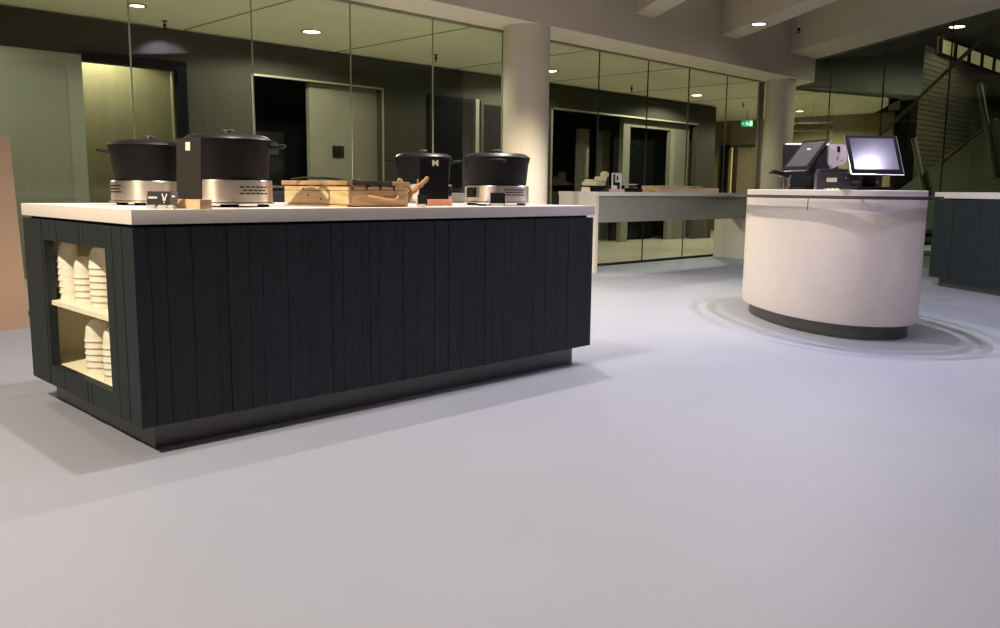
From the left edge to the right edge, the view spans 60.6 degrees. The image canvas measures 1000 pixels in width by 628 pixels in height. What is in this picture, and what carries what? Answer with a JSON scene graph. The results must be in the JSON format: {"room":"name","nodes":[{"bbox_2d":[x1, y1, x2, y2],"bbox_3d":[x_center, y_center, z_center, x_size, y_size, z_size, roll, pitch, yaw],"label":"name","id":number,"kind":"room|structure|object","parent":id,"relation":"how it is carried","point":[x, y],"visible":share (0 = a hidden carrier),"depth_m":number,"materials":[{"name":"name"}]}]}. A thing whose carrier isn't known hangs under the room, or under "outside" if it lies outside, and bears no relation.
{"room":"eatery","nodes":[
{"label":"eatery","id":0,"kind":"room"},
{"bbox_2d":[82,62,172,202],"bbox_3d":[-4.870,-2.012,10.592,2.600,2.840,0.100,-8,12,-44],"label":"wall","id":1,"kind":"structure","parent":0,"point":[107,94],"depth_m":10.58,"materials":[{"name":"paint"}]},
{"bbox_2d":[254,77,334,185],"bbox_3d":[-3.522,-2.271,12.480,2.600,2.840,0.100,-8,12,-44],"label":"doorway","id":2,"kind":"structure","parent":0,"point":[280,105],"depth_m":12.69,"materials":[{"name":"black"}]},
{"bbox_2d":[306,83,377,186],"bbox_3d":[-2.224,-1.993,12.160,1.140,2.410,0.080,-8,12,-44],"label":"door","id":3,"kind":"structure","parent":0,"point":[328,116],"depth_m":12.00,"materials":[{"name":"wood"}]},
{"bbox_2d":[0,6,715,238],"bbox_3d":[-4.478,-2.206,12.028,22.400,2.820,3.400,-8,12,-44],"label":"wall","id":4,"kind":"structure","parent":0,"point":[219,69],"depth_m":11.65,"materials":[{"name":"paint"}]},
{"bbox_2d":[0,45,89,278],"bbox_3d":[-7.099,-1.298,7.005,7.090,2.410,0.078,-8,12,-44],"label":"sliding door","id":5,"kind":"structure","parent":4,"relation":"in","point":[42,114],"depth_m":9.10,"materials":[{"name":"glass"}]},
{"bbox_2d":[79,50,188,140],"bbox_3d":[-4.209,-1.720,9.954,1.190,2.460,0.150,-8,12,-44],"label":"door frame","id":6,"kind":"structure","parent":4,"relation":"in","point":[180,68],"depth_m":10.11,"materials":[{"name":"black metal"}]},
{"bbox_2d":[251,73,384,186],"bbox_3d":[-2.421,-1.939,11.703,2.080,2.430,0.015,-8,12,-44],"label":"trim","id":7,"kind":"structure","parent":4,"relation":"attached to","point":[262,75],"depth_m":11.75,"materials":[{"name":"metal"}]},
{"bbox_2d":[428,94,474,192],"bbox_3d":[-0.740,-2.146,13.324,0.940,2.410,0.070,-8,12,-44],"label":"door","id":8,"kind":"structure","parent":4,"relation":"in","point":[454,117],"depth_m":13.29,"materials":[{"name":"glass"}]},
{"bbox_2d":[474,99,478,152],"bbox_3d":[-0.380,-2.202,13.699,0.075,2.420,0.040,-8,12,-44],"label":"trim","id":9,"kind":"structure","parent":4,"relation":"attached to","point":[476,150],"depth_m":13.57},
{"bbox_2d":[480,100,502,152],"bbox_3d":[0.026,-2.248,14.079,0.940,2.410,0.070,-8,12,-44],"label":"door","id":10,"kind":"structure","parent":4,"relation":"in","point":[490,111],"depth_m":13.79,"materials":[{"name":"glass"}]},
{"bbox_2d":[550,107,698,204],"bbox_3d":[2.537,-2.595,16.593,4.660,2.430,0.015,-8,12,-44],"label":"trim","id":11,"kind":"structure","parent":4,"relation":"attached to","point":[552,107],"depth_m":15.12,"materials":[{"name":"metal"}]},
{"bbox_2d":[0,0,899,121],"bbox_3d":[-1.846,-3.621,11.887,26.200,0.082,7.000,-8,12,-44],"label":"ceiling","id":12,"kind":"structure","parent":0,"point":[282,24],"depth_m":10.79,"materials":[{"name":"paint"}]},
{"bbox_2d":[0,230,999,627],"bbox_3d":[4.588,-0.424,10.656,33.000,0.124,18.700,-8,12,-44],"label":"floor","id":13,"kind":"structure","parent":0,"point":[705,461],"depth_m":2.87,"materials":[{"name":"concrete"}]},
{"bbox_2d":[0,135,29,330],"bbox_3d":[-4.130,-0.460,5.205,2.225,1.335,0.030,-8,12,-44],"label":"wooden board","id":14,"kind":"object","parent":13,"relation":"on","point":[13,299],"visible":1,"depth_m":5.93,"materials":[{"name":"wood"}]},
{"bbox_2d":[21,202,594,447],"bbox_3d":[-0.839,-0.112,4.497,2.640,0.920,1.264,-8,12,-44],"label":"kitchen island","id":15,"kind":"object","parent":13,"relation":"on","point":[220,320],"visible":0.97,"depth_m":3.73,"materials":[{"name":"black wood"}]},
{"bbox_2d":[60,284,74,299],"bbox_3d":[-1.938,-0.114,3.876,0.106,0.091,0.106,-8,12,-44],"label":"cup","id":16,"kind":"object","parent":15,"relation":"on","point":[68,289],"visible":0.46,"depth_m":3.83,"materials":[{"name":"white ceramic"}]},
{"bbox_2d":[59,278,73,293],"bbox_3d":[-1.942,-0.143,3.877,0.106,0.091,0.106,-8,12,-44],"label":"cup","id":17,"kind":"object","parent":16,"relation":"on","point":[67,282],"visible":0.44,"depth_m":3.83,"materials":[{"name":"white ceramic"}]},
{"bbox_2d":[58,272,72,287],"bbox_3d":[-1.946,-0.171,3.877,0.106,0.091,0.106,-8,12,-44],"label":"cup","id":18,"kind":"object","parent":17,"relation":"on","point":[68,275],"visible":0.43,"depth_m":3.83,"materials":[{"name":"white ceramic"}]},
{"bbox_2d":[58,265,73,280],"bbox_3d":[-1.951,-0.200,3.878,0.106,0.091,0.106,-8,12,-44],"label":"cup","id":19,"kind":"object","parent":18,"relation":"on","point":[70,268],"visible":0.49,"depth_m":3.84,"materials":[{"name":"white ceramic"}]},
{"bbox_2d":[57,259,75,274],"bbox_3d":[-1.955,-0.228,3.879,0.106,0.091,0.106,-8,12,-44],"label":"cup","id":20,"kind":"object","parent":19,"relation":"on","point":[68,262],"visible":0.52,"depth_m":3.84,"materials":[{"name":"white ceramic"}]},
{"bbox_2d":[56,253,78,268],"bbox_3d":[-1.960,-0.256,3.879,0.106,0.091,0.106,-8,12,-44],"label":"cup","id":21,"kind":"object","parent":20,"relation":"on","point":[65,256],"visible":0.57,"depth_m":3.84,"materials":[{"name":"white ceramic"}]},
{"bbox_2d":[55,242,78,261],"bbox_3d":[-1.964,-0.285,3.880,0.106,0.091,0.106,-8,12,-44],"label":"cup","id":22,"kind":"object","parent":21,"relation":"on","point":[62,247],"visible":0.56,"depth_m":3.84,"materials":[{"name":"white ceramic"}]},
{"bbox_2d":[52,294,108,321],"bbox_3d":[-1.697,-0.045,3.804,0.401,0.020,0.933,-8,12,-44],"label":"shelf","id":23,"kind":"object","parent":15,"relation":"attached to","point":[103,314],"depth_m":3.64,"materials":[{"name":"wood"}]},
{"bbox_2d":[74,297,90,303],"bbox_3d":[-1.814,-0.095,3.753,0.106,0.091,0.106,-8,12,-44],"label":"cup","id":24,"kind":"object","parent":15,"relation":"on","point":[77,300],"visible":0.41,"depth_m":3.71,"materials":[{"name":"white ceramic"}]},
{"bbox_2d":[74,291,90,297],"bbox_3d":[-1.814,-0.123,3.749,0.106,0.091,0.106,-8,12,-44],"label":"cup","id":25,"kind":"object","parent":24,"relation":"on","point":[78,294],"visible":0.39,"depth_m":3.71,"materials":[{"name":"white ceramic"}]},
{"bbox_2d":[73,285,89,290],"bbox_3d":[-1.814,-0.150,3.745,0.106,0.091,0.106,-8,12,-44],"label":"cup","id":26,"kind":"object","parent":25,"relation":"on","point":[76,287],"visible":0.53,"depth_m":3.70,"materials":[{"name":"white ceramic"}]},
{"bbox_2d":[73,278,89,284],"bbox_3d":[-1.813,-0.178,3.741,0.106,0.091,0.106,-8,12,-44],"label":"cup","id":27,"kind":"object","parent":26,"relation":"on","point":[77,281],"visible":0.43,"depth_m":3.70,"materials":[{"name":"white ceramic"}]},
{"bbox_2d":[73,256,88,278],"bbox_3d":[-1.813,-0.206,3.737,0.106,0.091,0.106,-8,12,-44],"label":"cup","id":28,"kind":"object","parent":27,"relation":"on","point":[80,270],"visible":0.62,"depth_m":3.70,"materials":[{"name":"white ceramic"}]},
{"bbox_2d":[86,368,103,373],"bbox_3d":[-1.750,0.208,3.729,0.106,0.091,0.106,-8,12,-44],"label":"cup","id":29,"kind":"object","parent":15,"relation":"on","point":[89,370],"visible":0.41,"depth_m":3.69,"materials":[{"name":"white ceramic"}]},
{"bbox_2d":[86,361,103,367],"bbox_3d":[-1.750,0.181,3.725,0.106,0.091,0.106,-8,12,-44],"label":"cup","id":30,"kind":"object","parent":29,"relation":"on","point":[88,364],"visible":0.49,"depth_m":3.69,"materials":[{"name":"white ceramic"}]},
{"bbox_2d":[85,355,102,361],"bbox_3d":[-1.750,0.153,3.721,0.106,0.091,0.106,-8,12,-44],"label":"cup","id":31,"kind":"object","parent":30,"relation":"on","point":[91,358],"visible":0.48,"depth_m":3.68,"materials":[{"name":"white ceramic"}]},
{"bbox_2d":[85,348,102,354],"bbox_3d":[-1.750,0.125,3.717,0.106,0.091,0.106,-8,12,-44],"label":"cup","id":32,"kind":"object","parent":31,"relation":"on","point":[87,351],"visible":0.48,"depth_m":3.68,"materials":[{"name":"white ceramic"}]},
{"bbox_2d":[85,342,102,348],"bbox_3d":[-1.749,0.098,3.713,0.106,0.091,0.106,-8,12,-44],"label":"cup","id":33,"kind":"object","parent":32,"relation":"on","point":[96,345],"visible":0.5,"depth_m":3.67,"materials":[{"name":"white ceramic"}]},
{"bbox_2d":[84,319,107,342],"bbox_3d":[-1.749,0.070,3.709,0.106,0.091,0.106,-8,12,-44],"label":"cup","id":34,"kind":"object","parent":33,"relation":"on","point":[95,328],"visible":0.82,"depth_m":3.67,"materials":[{"name":"white ceramic"}]},
{"bbox_2d":[90,302,107,308],"bbox_3d":[-1.673,-0.072,3.606,0.106,0.091,0.106,-8,12,-44],"label":"cup","id":35,"kind":"object","parent":15,"relation":"on","point":[104,305],"visible":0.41,"depth_m":3.56,"materials":[{"name":"white ceramic"}]},
{"bbox_2d":[90,296,107,302],"bbox_3d":[-1.673,-0.100,3.602,0.106,0.091,0.106,-8,12,-44],"label":"cup","id":36,"kind":"object","parent":35,"relation":"on","point":[96,299],"visible":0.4,"depth_m":3.56,"materials":[{"name":"white ceramic"}]},
{"bbox_2d":[89,289,106,295],"bbox_3d":[-1.673,-0.128,3.598,0.106,0.091,0.106,-8,12,-44],"label":"cup","id":37,"kind":"object","parent":36,"relation":"on","point":[93,292],"visible":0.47,"depth_m":3.56,"materials":[{"name":"white ceramic"}]},
{"bbox_2d":[89,282,106,288],"bbox_3d":[-1.672,-0.155,3.594,0.106,0.091,0.106,-8,12,-44],"label":"cup","id":38,"kind":"object","parent":37,"relation":"on","point":[93,285],"visible":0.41,"depth_m":3.55,"materials":[{"name":"white ceramic"}]},
{"bbox_2d":[89,275,105,282],"bbox_3d":[-1.672,-0.183,3.590,0.106,0.091,0.106,-8,12,-44],"label":"cup","id":39,"kind":"object","parent":38,"relation":"on","point":[97,279],"visible":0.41,"depth_m":3.55,"materials":[{"name":"white ceramic"}]},
{"bbox_2d":[88,269,105,275],"bbox_3d":[-1.672,-0.211,3.586,0.106,0.091,0.106,-8,12,-44],"label":"cup","id":40,"kind":"object","parent":39,"relation":"on","point":[92,272],"visible":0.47,"depth_m":3.54,"materials":[{"name":"white ceramic"}]},
{"bbox_2d":[88,247,105,268],"bbox_3d":[-1.671,-0.238,3.582,0.106,0.091,0.106,-8,12,-44],"label":"cup","id":41,"kind":"object","parent":40,"relation":"on","point":[96,255],"visible":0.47,"depth_m":3.54,"materials":[{"name":"white ceramic"}]},
{"bbox_2d":[21,202,594,224],"bbox_3d":[-0.834,-0.540,4.435,2.640,0.054,1.264,-8,12,-44],"label":"island countertop","id":42,"kind":"structure","parent":15,"relation":"on","point":[131,214],"depth_m":3.65,"materials":[{"name":"stone"}]},
{"bbox_2d":[96,136,176,205],"bbox_3d":[-1.577,-0.649,3.868,0.376,0.308,0.376,-8,12,-44],"label":"kettle","id":43,"kind":"object","parent":42,"relation":"on","point":[139,166],"visible":0.76,"depth_m":3.72,"materials":[{"name":"metal"}]},
{"bbox_2d":[107,144,175,180],"bbox_3d":[-1.577,-0.680,3.863,0.360,0.155,0.360,-8,12,-44],"label":"pot","id":44,"kind":"object","parent":43,"relation":"on","point":[129,162],"depth_m":3.72,"materials":[{"name":"black metal"}]},
{"bbox_2d":[146,191,158,208],"bbox_3d":[-1.320,-0.433,3.243,0.042,0.066,0.037,0,8,-5],"label":"table card","id":45,"kind":"object","parent":42,"relation":"on","point":[152,196],"visible":1,"depth_m":3.25,"materials":[{"name":"grey plastic"}]},
{"bbox_2d":[158,191,169,208],"bbox_3d":[-1.277,-0.433,3.247,0.042,0.066,0.037,0,8,-5],"label":"table card","id":46,"kind":"object","parent":42,"relation":"on","point":[164,196],"visible":0.91,"depth_m":3.25,"materials":[{"name":"grey plastic"}]},
{"bbox_2d":[167,191,178,208],"bbox_3d":[-1.244,-0.433,3.248,0.034,0.066,0.037,1,8,5],"label":"table card","id":47,"kind":"object","parent":42,"relation":"on","point":[173,194],"visible":1,"depth_m":3.25,"materials":[{"name":"grey plastic"}]},
{"bbox_2d":[176,138,211,208],"bbox_3d":[-1.200,-0.542,3.295,0.170,0.270,0.060,5,9,27],"label":"menu board","id":48,"kind":"object","parent":42,"relation":"on","point":[188,150],"visible":0.81,"depth_m":3.29,"materials":[{"name":"brown wood"}]},
{"bbox_2d":[168,129,285,206],"bbox_3d":[-1.175,-0.630,3.697,0.377,0.328,0.400,6,10,32],"label":"kettle","id":49,"kind":"object","parent":42,"relation":"on","point":[235,166],"visible":0.79,"depth_m":3.55,"materials":[{"name":"metal"}]},
{"bbox_2d":[202,138,272,179],"bbox_3d":[-1.174,-0.664,3.694,0.374,0.168,0.374,-8,12,-44],"label":"pot","id":50,"kind":"object","parent":49,"relation":"on","point":[222,158],"depth_m":3.55,"materials":[{"name":"black metal"}]},
{"bbox_2d":[283,185,407,206],"bbox_3d":[-0.741,-0.570,4.119,0.348,0.098,0.568,-8,12,-44],"label":"wooden crate","id":51,"kind":"object","parent":42,"relation":"on","point":[339,195],"visible":1,"depth_m":3.97,"materials":[{"name":"brown wood"}]},
{"bbox_2d":[281,181,409,185],"bbox_3d":[-0.750,-0.631,4.122,0.355,0.020,0.558,-8,12,-44],"label":"board","id":52,"kind":"object","parent":51,"relation":"on","point":[350,183],"visible":0.98,"depth_m":3.96,"materials":[{"name":"brown wood"}]},
{"bbox_2d":[397,176,429,202],"bbox_3d":[-0.412,-0.593,4.130,0.178,0.148,0.037,-6,11,-38],"label":"bundle","id":53,"kind":"object","parent":42,"relation":"on","point":[418,185],"visible":0.85,"depth_m":4.12,"materials":[{"name":"wood"}]},
{"bbox_2d":[385,150,461,200],"bbox_3d":[-0.466,-0.839,5.213,0.396,0.320,0.360,-8,12,-44],"label":"kettle","id":54,"kind":"object","parent":42,"relation":"on","point":[407,164],"visible":0.43,"depth_m":5.07,"materials":[{"name":"metal"}]},
{"bbox_2d":[394,156,451,183],"bbox_3d":[-0.467,-0.873,5.210,0.352,0.160,0.352,-8,12,-44],"label":"pot","id":55,"kind":"object","parent":54,"relation":"on","point":[407,167],"depth_m":5.07,"materials":[{"name":"black metal"}]},
{"bbox_2d":[416,158,451,205],"bbox_3d":[-0.334,-0.670,4.355,0.182,0.236,0.060,-6,10,-36],"label":"menu board","id":56,"kind":"object","parent":42,"relation":"on","point":[436,189],"visible":0.84,"depth_m":4.35,"materials":[{"name":"brown wood"}]},
{"bbox_2d":[463,150,529,204],"bbox_3d":[-0.020,-0.768,4.804,0.412,0.308,0.389,-8,12,-44],"label":"kettle","id":57,"kind":"object","parent":42,"relation":"on","point":[486,173],"visible":0.88,"depth_m":4.66,"materials":[{"name":"metal"}]},
{"bbox_2d":[464,157,529,185],"bbox_3d":[-0.018,-0.798,4.801,0.374,0.154,0.374,-8,12,-44],"label":"pot","id":58,"kind":"object","parent":57,"relation":"on","point":[480,171],"depth_m":4.65,"materials":[{"name":"black metal"}]},
{"bbox_2d":[490,193,504,205],"bbox_3d":[-0.012,-0.606,4.519,0.078,0.069,0.039,0,8,-5],"label":"table card","id":59,"kind":"object","parent":42,"relation":"on","point":[496,199],"visible":0.92,"depth_m":4.52,"materials":[{"name":"grey plastic"}]},
{"bbox_2d":[28,254,712,315],"bbox_3d":[-2.246,-0.191,8.033,19.600,0.030,0.055,-8,12,-44],"label":"trim","id":60,"kind":"structure","parent":13,"relation":"on","point":[706,255],"depth_m":12.38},
{"bbox_2d":[127,0,135,138],"bbox_3d":[-3.389,-1.418,6.688,1.060,2.780,0.016,-8,12,-44],"label":"window","id":61,"kind":"structure","parent":60,"relation":"attached to","point":[127,0],"depth_m":6.97,"materials":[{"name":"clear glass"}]},
{"bbox_2d":[250,0,255,134],"bbox_3d":[-2.626,-1.519,7.440,1.093,2.780,0.016,-8,12,-44],"label":"window mullion","id":62,"kind":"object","parent":60,"relation":"attached to","point":[250,0],"depth_m":7.72,"materials":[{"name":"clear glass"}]},
{"bbox_2d":[349,3,352,186],"bbox_3d":[-1.861,-1.620,8.195,1.067,2.780,0.016,-8,12,-44],"label":"window mullion","id":63,"kind":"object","parent":60,"relation":"attached to","point":[349,3],"depth_m":8.48,"materials":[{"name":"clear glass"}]},
{"bbox_2d":[432,19,433,152],"bbox_3d":[-1.106,-1.720,8.940,1.063,2.780,0.016,-8,12,-44],"label":"window","id":64,"kind":"structure","parent":60,"relation":"attached to","point":[432,19],"depth_m":9.21,"materials":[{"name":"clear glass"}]},
{"bbox_2d":[501,33,502,152],"bbox_3d":[-0.355,-1.820,9.680,1.055,2.780,0.016,-8,12,-44],"label":"window frame","id":65,"kind":"structure","parent":60,"relation":"attached to","point":[502,33],"depth_m":9.94,"materials":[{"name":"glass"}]},
{"bbox_2d":[596,51,599,176],"bbox_3d":[0.888,-1.984,10.907,1.110,2.780,0.016,-8,12,-44],"label":"window frame","id":66,"kind":"structure","parent":60,"relation":"attached to","point":[599,51],"depth_m":11.21,"materials":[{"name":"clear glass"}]},
{"bbox_2d":[641,61,648,259],"bbox_3d":[1.665,-2.087,11.673,1.082,2.780,0.016,-8,12,-44],"label":"window frame","id":67,"kind":"structure","parent":60,"relation":"attached to","point":[648,61],"depth_m":12.01,"materials":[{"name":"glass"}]},
{"bbox_2d":[681,69,689,256],"bbox_3d":[2.412,-2.186,12.410,1.026,2.780,0.016,-8,12,-44],"label":"window frame","id":68,"kind":"structure","parent":60,"relation":"attached to","point":[689,69],"depth_m":12.72,"materials":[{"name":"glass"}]},
{"bbox_2d":[753,83,764,188],"bbox_3d":[2.392,-2.189,12.412,5.473,2.765,0.075,-8,12,-44],"label":"trim","id":69,"kind":"structure","parent":60,"relation":"attached to","point":[759,84],"depth_m":14.20,"materials":[{"name":"metal"}]},
{"bbox_2d":[559,191,746,272],"bbox_3d":[2.254,-1.196,11.932,3.680,0.995,0.610,-8,12,-44],"label":"counter","id":70,"kind":"object","parent":13,"relation":"on","point":[728,211],"depth_m":11.60,"materials":[{"name":"white laminate"}]},
{"bbox_2d":[580,171,608,191],"bbox_3d":[1.196,-1.681,10.827,0.376,0.259,0.370,-8,12,-44],"label":"bread basket","id":71,"kind":"object","parent":70,"relation":"on","point":[597,184],"visible":0.91,"depth_m":10.74,"materials":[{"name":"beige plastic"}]},
{"bbox_2d":[580,185,607,191],"bbox_3d":[1.193,-1.590,10.838,0.370,0.075,0.370,-8,12,-44],"label":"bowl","id":72,"kind":"object","parent":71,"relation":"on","point":[593,188],"depth_m":10.71,"materials":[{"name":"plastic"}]},
{"bbox_2d":[608,173,624,191],"bbox_3d":[1.462,-1.651,10.729,0.200,0.235,0.060,-1,8,-10],"label":"menu board","id":73,"kind":"object","parent":70,"relation":"on","point":[616,181],"visible":1,"depth_m":10.72,"materials":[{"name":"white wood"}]},
{"bbox_2d":[559,191,746,195],"bbox_3d":[2.259,-1.664,11.865,3.680,0.050,0.610,-8,12,-44],"label":"countertop","id":74,"kind":"structure","parent":70,"relation":"on","point":[576,193],"depth_m":11.00,"materials":[{"name":"stone"}]},
{"bbox_2d":[642,186,718,192],"bbox_3d":[2.569,-1.764,12.094,1.500,0.088,0.304,-8,12,-44],"label":"wooden crate","id":75,"kind":"object","parent":70,"relation":"on","point":[682,189],"visible":0.84,"depth_m":11.80,"materials":[{"name":"brown wood"}]},
{"bbox_2d":[735,189,943,339],"bbox_3d":[2.568,-0.458,6.755,1.230,1.030,2.148,0,8,-5],"label":"checkout counter","id":76,"kind":"object","parent":13,"relation":"on","point":[848,264],"visible":1,"depth_m":5.95,"materials":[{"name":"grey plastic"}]},
{"bbox_2d":[769,139,829,189],"bbox_3d":[2.390,-1.188,6.817,0.297,0.391,0.509,-1,8,-11],"label":"monitor","id":77,"kind":"object","parent":76,"relation":"on","point":[805,158],"visible":0.97,"depth_m":6.74,"materials":[{"name":"black plastic"}]},
{"bbox_2d":[782,143,828,187],"bbox_3d":[2.600,-1.252,7.270,0.390,0.392,0.180,1,8,0],"label":"display","id":78,"kind":"object","parent":76,"relation":"on","point":[797,179],"visible":0.25,"depth_m":7.25,"materials":[{"name":"black plastic"}]},
{"bbox_2d":[814,168,849,189],"bbox_3d":[2.396,-0.974,6.176,0.220,0.152,0.168,3,8,13],"label":"receipt printer","id":79,"kind":"object","parent":76,"relation":"on","point":[825,178],"visible":0.93,"depth_m":6.10,"materials":[{"name":"grey plastic"}]},
{"bbox_2d":[827,144,846,167],"bbox_3d":[2.631,-1.148,6.692,0.145,0.353,0.100,1,8,0],"label":"card terminal","id":80,"kind":"object","parent":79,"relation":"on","point":[836,153],"visible":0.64,"depth_m":6.66,"materials":[{"name":"grey plastic"}]},
{"bbox_2d":[849,173,882,186],"bbox_3d":[2.671,-0.980,6.330,0.280,0.125,0.112,1,8,0],"label":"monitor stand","id":81,"kind":"object","parent":76,"relation":"on","point":[854,181],"visible":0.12,"depth_m":6.29,"materials":[{"name":"black plastic"}]},
{"bbox_2d":[843,135,903,189],"bbox_3d":[2.551,-1.041,5.882,0.374,0.372,0.220,0,8,-5],"label":"monitor","id":82,"kind":"object","parent":76,"relation":"on","point":[868,156],"visible":0.98,"depth_m":5.83,"materials":[{"name":"black plastic"}]},
{"bbox_2d":[877,20,999,244],"bbox_3d":[7.746,-2.894,12.793,1.694,4.227,5.165,-1,8,-10],"label":"staircase","id":83,"kind":"structure","parent":13,"relation":"on","point":[974,166],"depth_m":12.79,"materials":[{"name":"metal"}]},
{"bbox_2d":[929,192,999,295],"bbox_3d":[5.482,-0.595,7.911,0.804,1.032,3.410,-1,8,-10],"label":"counter","id":84,"kind":"object","parent":13,"relation":"on","point":[965,243],"depth_m":8.95,"materials":[{"name":"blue wood"}]},
{"bbox_2d":[935,192,999,198],"bbox_3d":[5.488,-1.073,7.842,0.804,0.066,3.410,-1,8,-10],"label":"countertop","id":85,"kind":"structure","parent":84,"relation":"on","point":[959,195],"depth_m":8.91,"materials":[{"name":"stone"}]},
{"bbox_2d":[502,23,549,204],"bbox_3d":[0.290,-1.835,9.833,0.524,2.820,0.524,-8,12,-44],"label":"wall pillar","id":86,"kind":"structure","parent":0,"point":[526,56],"depth_m":9.54,"materials":[{"name":"paint"}]},
{"bbox_2d":[552,110,595,204],"bbox_3d":[0.235,-3.163,18.901,5.670,2.840,0.190,-8,12,-44],"label":"wall","id":87,"kind":"structure","parent":0,"point":[565,124],"depth_m":20.01,"materials":[{"name":"paint"}]},
{"bbox_2d":[575,129,589,190],"bbox_3d":[1.641,-2.590,17.216,0.280,2.220,0.120,-8,12,-44],"label":"wall strip","id":88,"kind":"object","parent":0,"point":[582,135],"visible":0.5,"depth_m":17.07,"materials":[{"name":"paint"}]},
{"bbox_2d":[597,131,610,239],"bbox_3d":[2.130,-2.654,17.698,0.260,2.220,0.120,-8,12,-44],"label":"wall strip","id":89,"kind":"object","parent":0,"point":[603,161],"visible":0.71,"depth_m":17.57,"materials":[{"name":"paint"}]},
{"bbox_2d":[432,0,815,81],"bbox_3d":[-1.846,-3.373,7.215,19.620,0.930,0.200,-8,12,-44],"label":"ceiling","id":90,"kind":"structure","parent":0,"point":[691,27],"depth_m":11.17,"materials":[{"name":"grey paint"}]},
{"bbox_2d":[608,125,654,240],"bbox_3d":[2.732,-2.688,17.699,1.400,2.300,0.080,-8,12,-44],"label":"wall","id":91,"kind":"structure","parent":0,"point":[637,135],"depth_m":17.71,"materials":[{"name":"paint"}]},
{"bbox_2d":[616,118,689,241],"bbox_3d":[3.178,-2.718,17.586,2.320,2.400,0.100,-8,12,-44],"label":"wall","id":92,"kind":"structure","parent":0,"point":[676,133],"depth_m":17.84,"materials":[{"name":"paint"}]},
{"bbox_2d":[636,0,685,17],"bbox_3d":[3.029,-3.004,3.757,0.320,0.580,14.385,-1,8,-10],"label":"ceiling beam","id":93,"kind":"structure","parent":0,"point":[650,8],"depth_m":10.26,"materials":[{"name":"grey paint"}]},
{"bbox_2d":[760,78,795,189],"bbox_3d":[4.557,-2.408,14.098,0.470,2.820,0.470,-8,12,-44],"label":"wall pillar","id":94,"kind":"structure","parent":0,"point":[780,94],"depth_m":13.82,"materials":[{"name":"paint"}]},
{"bbox_2d":[721,0,836,38],"bbox_3d":[4.465,-3.194,5.173,0.344,0.580,14.402,-1,8,-10],"label":"ceiling beam","id":95,"kind":"structure","parent":0,"point":[737,15],"depth_m":11.01,"materials":[{"name":"grey paint"}]},
{"bbox_2d":[711,112,894,229],"bbox_3d":[6.955,-3.470,21.522,0.120,2.840,5.950,-8,12,-44],"label":"wall","id":96,"kind":"structure","parent":0,"point":[814,127],"depth_m":20.75,"materials":[{"name":"paint"}]},
{"bbox_2d":[719,144,754,192],"bbox_3d":[6.179,-3.264,22.201,0.070,2.220,1.050,-8,12,-44],"label":"door","id":97,"kind":"structure","parent":96,"relation":"in","point":[739,158],"depth_m":22.17,"materials":[{"name":"brown"}]},
{"bbox_2d":[796,59,820,86],"bbox_3d":[5.161,-4.339,14.391,0.100,0.930,0.780,-1,8,-10],"label":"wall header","id":98,"kind":"structure","parent":0,"point":[818,61],"depth_m":14.06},
{"bbox_2d":[332,0,765,83],"bbox_3d":[-2.074,-2.976,7.771,20.000,0.030,0.045,-8,12,-44],"label":"trim","id":99,"kind":"structure","parent":98,"relation":"attached to","point":[342,1],"depth_m":9.82,"materials":[{"name":"metal"}]},
{"bbox_2d":[796,31,925,110],"bbox_3d":[7.331,-4.959,16.493,5.300,1.560,1.600,-8,12,-44],"label":"wall","id":100,"kind":"structure","parent":0,"point":[861,71],"depth_m":15.61,"materials":[{"name":"paint"}]},
{"bbox_2d":[184,0,820,101],"bbox_3d":[-0.465,-3.513,11.396,15.074,0.008,2.840,-8,12,-44],"label":"trim","id":101,"kind":"structure","parent":100,"relation":"attached to","point":[288,0],"depth_m":11.26,"materials":[{"name":"metal"}]},
{"bbox_2d":[889,110,899,186],"bbox_3d":[9.039,-4.135,19.091,0.600,4.900,0.250,-8,12,-44],"label":"column","id":102,"kind":"structure","parent":0,"point":[895,133],"depth_m":18.95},
{"bbox_2d":[790,0,999,58],"bbox_3d":[6.074,-3.407,6.760,0.737,0.580,14.677,-1,8,-10],"label":"ceiling beam","id":103,"kind":"structure","parent":0,"point":[838,26],"depth_m":11.62,"materials":[{"name":"grey paint"}]},
{"bbox_2d":[894,100,918,189],"bbox_3d":[8.137,-3.602,17.088,0.420,4.400,0.200,-8,12,-44],"label":"pier","id":104,"kind":"object","parent":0,"point":[907,126],"visible":0.29,"depth_m":16.98,"materials":[{"name":"paint"}]},
{"bbox_2d":[818,8,999,58],"bbox_3d":[6.468,-3.764,7.021,0.100,1.220,14.200,-1,8,-10],"label":"trim","id":105,"kind":"structure","parent":0,"point":[995,10],"depth_m":11.61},
{"bbox_2d":[879,40,887,135],"bbox_3d":[5.372,-2.443,13.077,0.016,3.160,1.406,-1,8,-10],"label":"window frame","id":106,"kind":"structure","parent":105,"relation":"in","point":[886,40],"depth_m":12.27,"materials":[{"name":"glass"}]},
{"bbox_2d":[939,21,954,191],"bbox_3d":[5.611,-2.242,11.713,0.016,3.160,1.396,-1,8,-10],"label":"window frame","id":107,"kind":"structure","parent":105,"relation":"in","point":[953,21],"depth_m":10.96,"materials":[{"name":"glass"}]},
{"bbox_2d":[913,51,999,240],"bbox_3d":[10.944,-3.704,19.885,7.470,3.860,0.100,-8,12,-44],"label":"wall","id":108,"kind":"structure","parent":0,"point":[964,120],"depth_m":18.48,"materials":[{"name":"metal"}]},
{"bbox_2d":[935,34,999,75],"bbox_3d":[11.311,-5.849,19.862,6.420,0.400,0.100,-8,12,-44],"label":"window","id":109,"kind":"structure","parent":108,"relation":"in","point":[978,58],"depth_m":18.86,"materials":[{"name":"beige"}]},
{"bbox_2d":[925,11,999,56],"bbox_3d":[10.825,-5.105,11.988,21.418,0.100,12.806,-8,12,-44],"label":"ceiling","id":110,"kind":"structure","parent":0,"point":[976,28],"depth_m":18.17,"materials":[{"name":"paint"}]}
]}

